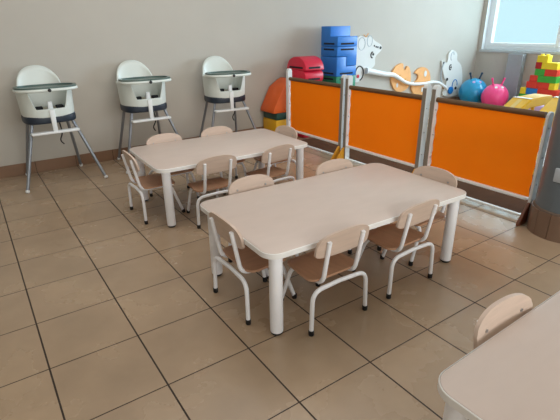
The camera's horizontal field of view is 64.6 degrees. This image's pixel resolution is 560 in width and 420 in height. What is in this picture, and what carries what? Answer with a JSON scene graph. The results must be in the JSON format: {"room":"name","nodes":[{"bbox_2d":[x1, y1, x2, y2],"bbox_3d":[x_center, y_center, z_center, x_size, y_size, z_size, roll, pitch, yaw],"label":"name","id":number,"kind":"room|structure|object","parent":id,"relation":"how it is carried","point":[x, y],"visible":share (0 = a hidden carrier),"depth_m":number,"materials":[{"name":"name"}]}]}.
{"room":"children's room","nodes":[
{"label":"children's room","id":0,"kind":"room"},
{"bbox_2d":[0,0,483,166],"bbox_3d":[-0.663,-1.967,4.492,9.650,2.550,0.150,-15,27,-31],"label":"wall","id":1,"kind":"structure","parent":0,"point":[84,43],"depth_m":4.39,"materials":[{"name":"beige paint"}]},
{"bbox_2d":[0,96,459,177],"bbox_3d":[-0.644,-0.800,4.875,9.150,0.100,0.011,-15,27,-31],"label":"baseboard","id":2,"kind":"structure","parent":1,"relation":"attached to","point":[68,161],"depth_m":4.03,"materials":[{"name":"tile"}]},
{"bbox_2d":[355,33,381,81],"bbox_3d":[1.119,-1.962,5.701,0.520,0.589,0.036,-15,27,-31],"label":"board","id":3,"kind":"object","parent":1,"relation":"attached to","point":[368,48],"visible":0.91,"depth_m":5.67,"materials":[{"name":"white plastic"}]},
{"bbox_2d":[390,63,410,91],"bbox_3d":[1.685,-1.845,6.173,0.413,0.386,0.034,-15,27,-31],"label":"board","id":4,"kind":"object","parent":1,"relation":"attached to","point":[397,85],"visible":0.82,"depth_m":6.16,"materials":[{"name":"orange wood"}]},
{"bbox_2d":[365,68,447,90],"bbox_3d":[1.834,-1.832,6.240,1.766,0.436,0.108,-15,27,-31],"label":"tube","id":5,"kind":"object","parent":1,"relation":"attached to","point":[370,71],"visible":0.98,"depth_m":6.02,"materials":[{"name":"white plastic"}]},
{"bbox_2d":[410,67,429,94],"bbox_3d":[2.045,-1.867,6.432,0.409,0.400,0.034,-15,27,-31],"label":"board","id":6,"kind":"object","parent":1,"relation":"attached to","point":[423,74],"visible":0.82,"depth_m":6.41,"materials":[{"name":"orange wood"}]},
{"bbox_2d":[440,50,461,96],"bbox_3d":[2.634,-2.084,6.768,0.570,0.689,0.058,-15,27,-31],"label":"board","id":7,"kind":"object","parent":1,"relation":"attached to","point":[451,70],"visible":0.98,"depth_m":6.78,"materials":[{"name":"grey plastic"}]},
{"bbox_2d":[0,108,559,419],"bbox_3d":[1.585,0.470,2.009,9.650,0.100,8.100,-15,27,-31],"label":"floor","id":8,"kind":"structure","parent":0,"point":[106,313],"depth_m":1.97,"materials":[{"name":"tile"}]},
{"bbox_2d":[12,65,107,192],"bbox_3d":[-1.869,-0.693,3.608,0.628,0.908,0.533,-17,27,-33],"label":"highchair","id":9,"kind":"object","parent":8,"relation":"on","point":[41,97],"visible":1,"depth_m":3.50,"materials":[{"name":"white plastic"}]},
{"bbox_2d":[12,82,77,93],"bbox_3d":[-1.798,-0.937,3.397,0.452,0.037,0.278,-15,27,-31],"label":"tray","id":10,"kind":"object","parent":9,"relation":"on","point":[68,86],"depth_m":3.35,"materials":[{"name":"grey plastic"}]},
{"bbox_2d":[116,60,178,173],"bbox_3d":[-1.235,-0.879,4.033,0.628,0.908,0.533,-16,27,-32],"label":"highchair","id":11,"kind":"object","parent":8,"relation":"on","point":[139,91],"visible":0.97,"depth_m":3.91,"materials":[{"name":"white plastic"}]},
{"bbox_2d":[118,76,170,84],"bbox_3d":[-1.165,-1.122,3.822,0.452,0.037,0.277,-15,27,-31],"label":"tray","id":12,"kind":"object","parent":11,"relation":"on","point":[144,79],"depth_m":3.76,"materials":[{"name":"grey plastic"}]},
{"bbox_2d":[121,150,184,224],"bbox_3d":[-0.850,-0.194,2.967,0.320,0.451,0.328,-15,27,-31],"label":"chair","id":13,"kind":"object","parent":8,"relation":"on","point":[153,181],"visible":0.87,"depth_m":2.90,"materials":[{"name":"brown wood"}]},
{"bbox_2d":[146,133,199,198],"bbox_3d":[-0.776,-0.309,3.240,0.328,0.451,0.320,-16,27,-32],"label":"chair","id":14,"kind":"object","parent":8,"relation":"on","point":[165,137],"visible":0.26,"depth_m":3.26,"materials":[{"name":"brown wood"}]},
{"bbox_2d":[186,155,236,228],"bbox_3d":[-0.459,-0.168,2.890,0.328,0.451,0.320,-15,26,-31],"label":"chair","id":15,"kind":"object","parent":8,"relation":"on","point":[219,163],"visible":0.81,"depth_m":2.76,"materials":[{"name":"brown wood"}]},
{"bbox_2d":[129,129,306,227],"bbox_3d":[-0.425,-0.275,3.221,1.123,0.395,0.656,-15,26,-30],"label":"table","id":16,"kind":"object","parent":8,"relation":"on","point":[165,158],"visible":0.72,"depth_m":3.07,"materials":[{"name":"brown wood"}]},
{"bbox_2d":[201,126,246,193],"bbox_3d":[-0.420,-0.401,3.450,0.328,0.451,0.320,-15,27,-31],"label":"chair","id":17,"kind":"object","parent":8,"relation":"on","point":[216,130],"visible":0.27,"depth_m":3.47,"materials":[{"name":"brown wood"}]},
{"bbox_2d":[199,56,255,136],"bbox_3d":[-0.553,-1.060,4.447,0.628,0.908,0.533,-13,25,-27],"label":"highchair","id":18,"kind":"object","parent":8,"relation":"on","point":[221,83],"visible":0.95,"depth_m":4.32,"materials":[{"name":"white plastic"}]},
{"bbox_2d":[205,70,250,77],"bbox_3d":[-0.495,-1.300,4.231,0.453,0.037,0.280,-15,27,-31],"label":"tray","id":19,"kind":"object","parent":18,"relation":"on","point":[232,73],"depth_m":4.16,"materials":[{"name":"grey plastic"}]},
{"bbox_2d":[209,212,296,324],"bbox_3d":[-0.119,0.203,1.989,0.320,0.451,0.328,-15,27,-31],"label":"chair","id":20,"kind":"object","parent":8,"relation":"on","point":[246,259],"visible":0.8,"depth_m":1.90,"materials":[{"name":"brown wood"}]},
{"bbox_2d":[228,174,298,281],"bbox_3d":[-0.073,0.076,2.291,0.328,0.451,0.320,-15,27,-31],"label":"chair","id":21,"kind":"object","parent":8,"relation":"on","point":[247,183],"visible":0.2,"depth_m":2.32,"materials":[{"name":"brown wood"}]},
{"bbox_2d":[246,144,294,182],"bbox_3d":[-0.090,-0.260,3.101,0.328,0.451,0.320,-18,28,-36],"label":"chair","id":22,"kind":"object","parent":8,"relation":"on","point":[285,151],"visible":0.57,"depth_m":2.98,"materials":[{"name":"brown wood"}]},
{"bbox_2d":[263,117,285,131],"bbox_3d":[-0.011,-0.953,5.076,0.260,0.213,0.270,-15,27,-31],"label":"base block","id":23,"kind":"object","parent":8,"relation":"on","point":[270,124],"visible":0.27,"depth_m":4.95,"materials":[{"name":"yellow plastic"}]},
{"bbox_2d":[264,111,285,119],"bbox_3d":[-0.010,-1.088,5.022,0.253,0.075,0.270,-15,27,-31],"label":"block","id":24,"kind":"object","parent":23,"relation":"on","point":[279,116],"visible":0.51,"depth_m":4.91,"materials":[{"name":"green plastic"}]},
{"bbox_2d":[261,77,285,113],"bbox_3d":[-0.027,-1.279,4.931,0.290,0.347,0.270,-15,27,-31],"label":"block","id":25,"kind":"object","parent":24,"relation":"on","point":[274,102],"visible":0.71,"depth_m":4.87,"materials":[{"name":"orange plastic"}]},
{"bbox_2d":[253,125,297,169],"bbox_3d":[-0.055,-0.410,3.461,0.320,0.451,0.328,-17,27,-33],"label":"chair","id":26,"kind":"object","parent":8,"relation":"on","point":[289,131],"visible":0.33,"depth_m":3.45,"materials":[{"name":"brown wood"}]},
{"bbox_2d":[297,133,309,137],"bbox_3d":[0.278,-1.093,5.087,0.250,0.455,0.325,-15,27,-31],"label":"block","id":27,"kind":"object","parent":8,"relation":"on","point":[298,134],"visible":0.08,"depth_m":5.01,"materials":[{"name":"red plastic"}]},
{"bbox_3d":[0.280,-1.363,4.964,0.252,0.135,0.336,-15,27,-31],"label":"block","id":28,"kind":"object","parent":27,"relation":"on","visible":0},
{"bbox_2d":[292,69,322,80],"bbox_3d":[0.278,-1.490,4.912,0.252,0.135,0.338,-15,27,-31],"label":"block","id":29,"kind":"object","parent":28,"relation":"on","point":[317,75],"visible":0.48,"depth_m":4.79,"materials":[{"name":"red plastic"}]},
{"bbox_2d":[287,56,323,70],"bbox_3d":[0.277,-1.617,4.859,0.252,0.136,0.346,-15,27,-31],"label":"block","id":30,"kind":"object","parent":29,"relation":"on","point":[304,63],"visible":1,"depth_m":4.77,"materials":[{"name":"red plastic"}]},
{"bbox_2d":[286,68,346,159],"bbox_3d":[0.294,-0.951,4.334,0.158,0.772,0.878,-15,27,-31],"label":"partition panel","id":31,"kind":"object","parent":8,"relation":"on","point":[315,109],"visible":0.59,"depth_m":4.31,"materials":[{"name":"orange plastic"}]},
{"bbox_2d":[283,224,368,336],"bbox_3d":[0.178,0.232,1.909,0.328,0.451,0.320,-15,27,-31],"label":"chair","id":32,"kind":"object","parent":8,"relation":"on","point":[327,260],"visible":0.98,"depth_m":1.81,"materials":[{"name":"brown wood"}]},
{"bbox_2d":[200,163,465,335],"bbox_3d":[0.280,0.119,2.250,1.196,0.395,0.666,-15,26,-30],"label":"table","id":33,"kind":"object","parent":8,"relation":"on","point":[277,222],"visible":0.98,"depth_m":2.09,"materials":[{"name":"brown wood"}]},
{"bbox_2d":[316,159,374,253],"bbox_3d":[0.394,-0.037,2.549,0.328,0.451,0.320,-15,26,-31],"label":"chair","id":34,"kind":"object","parent":8,"relation":"on","point":[333,165],"visible":0.17,"depth_m":2.58,"materials":[{"name":"brown wood"}]},
{"bbox_2d":[336,75,431,172],"bbox_3d":[0.804,-0.674,3.651,0.158,0.772,0.866,-15,27,-31],"label":"partition panel","id":35,"kind":"object","parent":8,"relation":"on","point":[386,124],"visible":0.79,"depth_m":3.63,"materials":[{"name":"orange plastic"}]},
{"bbox_2d":[352,199,439,298],"bbox_3d":[0.551,0.126,2.151,0.328,0.451,0.320,-16,27,-32],"label":"chair","id":36,"kind":"object","parent":8,"relation":"on","point":[392,237],"visible":0.94,"depth_m":2.06,"materials":[{"name":"brown wood"}]},
{"bbox_2d":[377,166,456,265],"bbox_3d":[0.741,0.015,2.412,0.320,0.451,0.328,-17,27,-33],"label":"chair","id":37,"kind":"object","parent":8,"relation":"on","point":[430,172],"visible":0.36,"depth_m":2.38,"materials":[{"name":"brown wood"}]},
{"bbox_2d":[301,138,542,212],"bbox_3d":[1.363,-0.481,4.160,1.140,0.010,2.580,-15,27,-31],"label":"floor mat","id":38,"kind":"object","parent":8,"relation":"on","point":[502,200],"visible":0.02,"depth_m":3.45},
{"bbox_2d":[504,94,552,173],"bbox_3d":[1.855,-0.554,3.467,0.560,0.645,0.150,-15,27,-31],"label":"ramp","id":39,"kind":"object","parent":38,"relation":"on","point":[531,101],"visible":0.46,"depth_m":3.33,"materials":[{"name":"yellow plastic"}]},
{"bbox_2d":[540,96,558,125],"bbox_3d":[2.039,-0.463,3.196,0.540,0.681,0.230,-15,27,-31],"label":"ramp","id":40,"kind":"object","parent":38,"relation":"on","point":[551,106],"visible":0.3,"depth_m":3.06,"materials":[{"name":"yellow plastic"}]},
{"bbox_2d":[458,72,486,102],"bbox_3d":[2.955,-1.849,6.767,0.410,0.497,0.410,1,23,3],"label":"ball","id":41,"kind":"object","parent":8,"relation":"on","point":[471,90],"visible":0.75,"depth_m":6.64,"materials":[{"name":"blue plastic"}]},
{"bbox_2d":[423,85,553,225],"bbox_3d":[1.310,-0.399,2.973,0.158,0.772,0.832,-15,27,-31],"label":"partition panel","id":42,"kind":"object","parent":8,"relation":"on","point":[496,148],"visible":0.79,"depth_m":2.93,"materials":[{"name":"orange plastic"}]},
{"bbox_2d":[481,78,508,105],"bbox_3d":[3.132,-1.693,6.441,0.368,0.455,0.368,1,23,3],"label":"ball","id":43,"kind":"object","parent":8,"relation":"on","point":[494,94],"visible":0.78,"depth_m":6.33,"materials":[{"name":"pink plastic"}]},
{"bbox_2d":[437,291,559,419],"bbox_3d":[1.028,0.549,1.190,1.191,0.395,0.661,-16,27,-32],"label":"table","id":44,"kind":"object","parent":8,"relation":"on","point":[514,374],"visible":1,"depth_m":1.06,"materials":[{"name":"brown wood"}]},
{"bbox_2d":[473,293,532,348],"bbox_3d":[0.712,0.510,1.222,0.328,0.451,0.320,-15,26,-31],"label":"chair","id":45,"kind":"object","parent":8,"relation":"on","point":[503,312],"visible":0.33,"depth_m":1.25,"materials":[{"name":"brown wood"}]},
{"bbox_2d":[528,105,551,137],"bbox_3d":[2.829,-1.004,4.917,0.300,0.360,0.330,-15,27,-31],"label":"cube","id":46,"kind":"object","parent":8,"relation":"on","point":[538,108],"visible":0.02,"depth_m":4.72,"materials":[{"name":"purple plastic"}]},
{"bbox_3d":[0.685,-1.090,5.385,0.301,0.209,0.286,-15,27,-31],"label":"block","id":47,"kind":"object","parent":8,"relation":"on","visible":0},
{"bbox_3d":[0.684,-1.189,5.344,0.301,0.208,0.286,-15,27,-31],"label":"block","id":48,"kind":"object","parent":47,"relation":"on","visible":0},
{"bbox_3d":[0.681,-1.384,5.263,0.301,0.209,0.286,-15,27,-31],"label":"block","id":49,"kind":"object","parent":48,"relation":"on","visible":0},
{"bbox_2d":[322,75,355,85],"bbox_3d":[0.680,-1.482,5.222,0.302,0.208,0.286,-15,27,-31],"label":"block","id":50,"kind":"object","parent":49,"relation":"on","point":[332,79],"visible":0.38,"depth_m":5.09,"materials":[{"name":"green plastic"}]},
{"bbox_2d":[321,56,355,76],"bbox_3d":[0.677,-1.677,5.141,0.302,0.209,0.286,-15,27,-31],"label":"block","id":51,"kind":"object","parent":50,"relation":"on","point":[333,66],"visible":0.91,"depth_m":5.03,"materials":[{"name":"blue plastic"}]},
{"bbox_2d":[321,46,356,65],"bbox_3d":[0.676,-1.776,5.100,0.302,0.208,0.286,-15,27,-31],"label":"block","id":52,"kind":"object","parent":51,"relation":"on","point":[350,52],"visible":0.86,"depth_m":5.00,"materials":[{"name":"blue plastic"}]},
{"bbox_2d":[321,26,357,46],"bbox_3d":[0.673,-1.972,5.018,0.302,0.210,0.286,-15,27,-31],"label":"block","id":53,"kind":"object","parent":52,"relation":"on","point":[333,36],"visible":1,"depth_m":4.96,"materials":[{"name":"blue plastic"}]},
{"bbox_3d":[3.654,-1.340,6.059,0.110,0.084,0.308,-15,27,-31],"label":"brick","id":54,"kind":"object","parent":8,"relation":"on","visible":0},
{"bbox_3d":[3.628,-1.433,6.060,0.110,0.084,0.398,-15,27,-31],"label":"brick","id":55,"kind":"object","parent":54,"relation":"on","visible":0},
{"bbox_3d":[3.507,-1.577,6.188,0.110,0.084,0.298,-15,27,-31],"label":"brick","id":56,"kind":"object","parent":55,"relation":"on","visible":0},
{"bbox_2d":[520,87,525,93],"bbox_3d":[3.448,-1.688,6.233,0.110,0.084,0.081,-15,27,-31],"label":"brick","id":57,"kind":"object","parent":56,"relation":"on","point":[522,89],"visible":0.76,"depth_m":6.20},
{"bbox_2d":[525,88,537,93],"bbox_3d":[3.516,-1.651,6.142,0.110,0.084,0.153,-15,27,-31],"label":"brick","id":58,"kind":"object","parent":56,"relation":"on","point":[528,90],"visible":0.58,"depth_m":6.11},
{"bbox_2d":[526,81,537,88],"bbox_3d":[3.507,-1.734,6.119,0.110,0.084,0.153,-15,27,-31],"label":"brick","id":59,"kind":"object","parent":58,"relation":"on","point":[529,84],"visible":0.72,"depth_m":6.09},
{"bbox_2d":[529,75,537,81],"bbox_3d":[3.510,-1.811,6.082,0.110,0.084,0.106,-15,27,-31],"label":"brick","id":60,"kind":"object","parent":59,"relation":"on","point":[533,78],"visible":0.72,"depth_m":6.05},
{"bbox_3d":[3.666,-1.490,5.974,0.110,0.084,0.258,-15,27,-31],"label":"brick","id":61,"kind":"object","parent":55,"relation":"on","visible":0},
{"bbox_2d":[537,89,559,96],"bbox_3d":[3.632,-1.587,5.986,0.110,0.084,0.254,-15,27,-31],"label":"brick","id":62,"kind":"object","parent":61,"relation":"on","point":[553,93],"visible":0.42,"depth_m":5.93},
{"bbox_2d":[537,82,549,89],"bbox_3d":[3.594,-1.687,6.003,0.110,0.084,0.148,-15,27,-31],"label":"brick","id":63,"kind":"object","parent":62,"relation":"on","point":[540,85],"visible":0.72,"depth_m":5.97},
{"bbox_2d":[537,76,559,83],"bbox_3d":[3.611,-1.756,5.947,0.110,0.084,0.244,-15,27,-31],"label":"brick","id":64,"kind":"object","parent":63,"relation":"on","point":[544,79],"visible":0.89,"depth_m":5.90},
{"bbox_2d":[534,69,545,75],"bbox_3d":[3.546,-1.870,6.000,0.110,0.084,0.129,-15,27,-31],"label":"brick","id":65,"kind":"object","parent":64,"relation":"on","point":[540,72],"visible":0.72,"depth_m":5.97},
{"bbox_2d":[535,62,542,68],"bbox_3d":[3.526,-1.959,5.992,0.110,0.084,0.080,-15,27,-31],"label":"brick","id":66,"kind":"object","parent":65,"relation":"on","point":[538,65],"visible":0.68,"depth_m":5.96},
{"bbox_2d":[544,69,559,76],"bbox_3d":[3.628,-1.825,5.889,0.110,0.084,0.158,-15,27,-31],"label":"brick","id":67,"kind":"object","parent":64,"relation":"on","point":[553,73],"visible":0.89,"depth_m":5.85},
{"bbox_2d":[541,62,559,69],"bbox_3d":[3.608,-1.914,5.881,0.110,0.084,0.205,-15,27,-31],"label":"brick","id":68,"kind":"object","parent":67,"relation":"on","point":[550,65],"visible":0.9,"depth_m":5.84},
{"bbox_2d":[537,54,552,62],"bbox_3d":[3.546,-2.034,5.927,0.110,0.102,0.144,-15,27,-31],"label":"brick","id":69,"kind":"object","parent":68,"relation":"on","point":[546,58],"visible":1,"depth_m":5.89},
{"bbox_2d":[548,83,558,89],"bbox_3d":[3.659,-1.651,5.916,0.110,0.084,0.077,-15,27,-31],"label":"brick","id":70,"kind":"object","parent":62,"relation":"on","point":[552,86],"visible":0.92,"depth_m":5.89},
{"bbox_2d":[473,0,559,89],"bbox_3d":[5.356,-1.801,3.901,0.160,2.550,7.700,-15,27,-31],"label":"wall","id":71,"kind":"structure","parent":0,"point":[492,64],"depth_m":6.79,"materials":[{"name":"beige paint"}]},
{"bbox_2d":[481,0,491,48],"bbox_3d":[3.170,-3.132,6.685,0.079,1.315,0.006,-15,27,-31],"label":"trim","id":72,"kind":"structure","parent":71,"relation":"attached to","point":[489,1],"depth_m":6.80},
{"bbox_2d":[503,53,526,101],"bbox_3d":[3.463,-1.922,6.585,0.100,0.760,0.220,-15,27,-31],"label":"trim","id":73,"kind":"structure","parent":71,"relation":"attached to","point":[515,66],"depth_m":6.51,"materials":[{"name":"grey paint"}]},
{"bbox_2d":[479,49,559,54],"bbox_3d":[4.495,-1.785,5.167,0.096,0.040,4.700,-15,27,-31],"label":"trim","id":74,"kind":"structure","parent":71,"relation":"attached to","point":[480,50],"depth_m":6.42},
{"bbox_2d":[484,0,559,50],"bbox_3d":[3.554,-2.969,6.279,0.085,1.315,1.162,-15,27,-31],"label":"window","id":75,"kind":"structure","parent":71,"relation":"in","point":[489,44],"depth_m":6.65,"materials":[{"name":"white plastic"}]},
{"bbox_2d":[527,94,559,242],"bbox_3d":[1.693,-1.047,2.203,0.372,2.550,0.372,-15,27,-31],"label":"column","id":76,"kind":"structure","parent":0,"point":[543,222],"depth_m":2.54,"materials":[{"name":"grey paint"}]},
{"bbox_2d":[550,168,559,208],"bbox_3d":[1.570,-0.113,2.489,0.028,0.241,0.080,-15,27,-31],"label":"switch box","id":77,"kind":"object","parent":76,"relation":"attached to","point":[556,178],"visible":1,"depth_m":2.47,"materials":[{"name":"grey plastic"}]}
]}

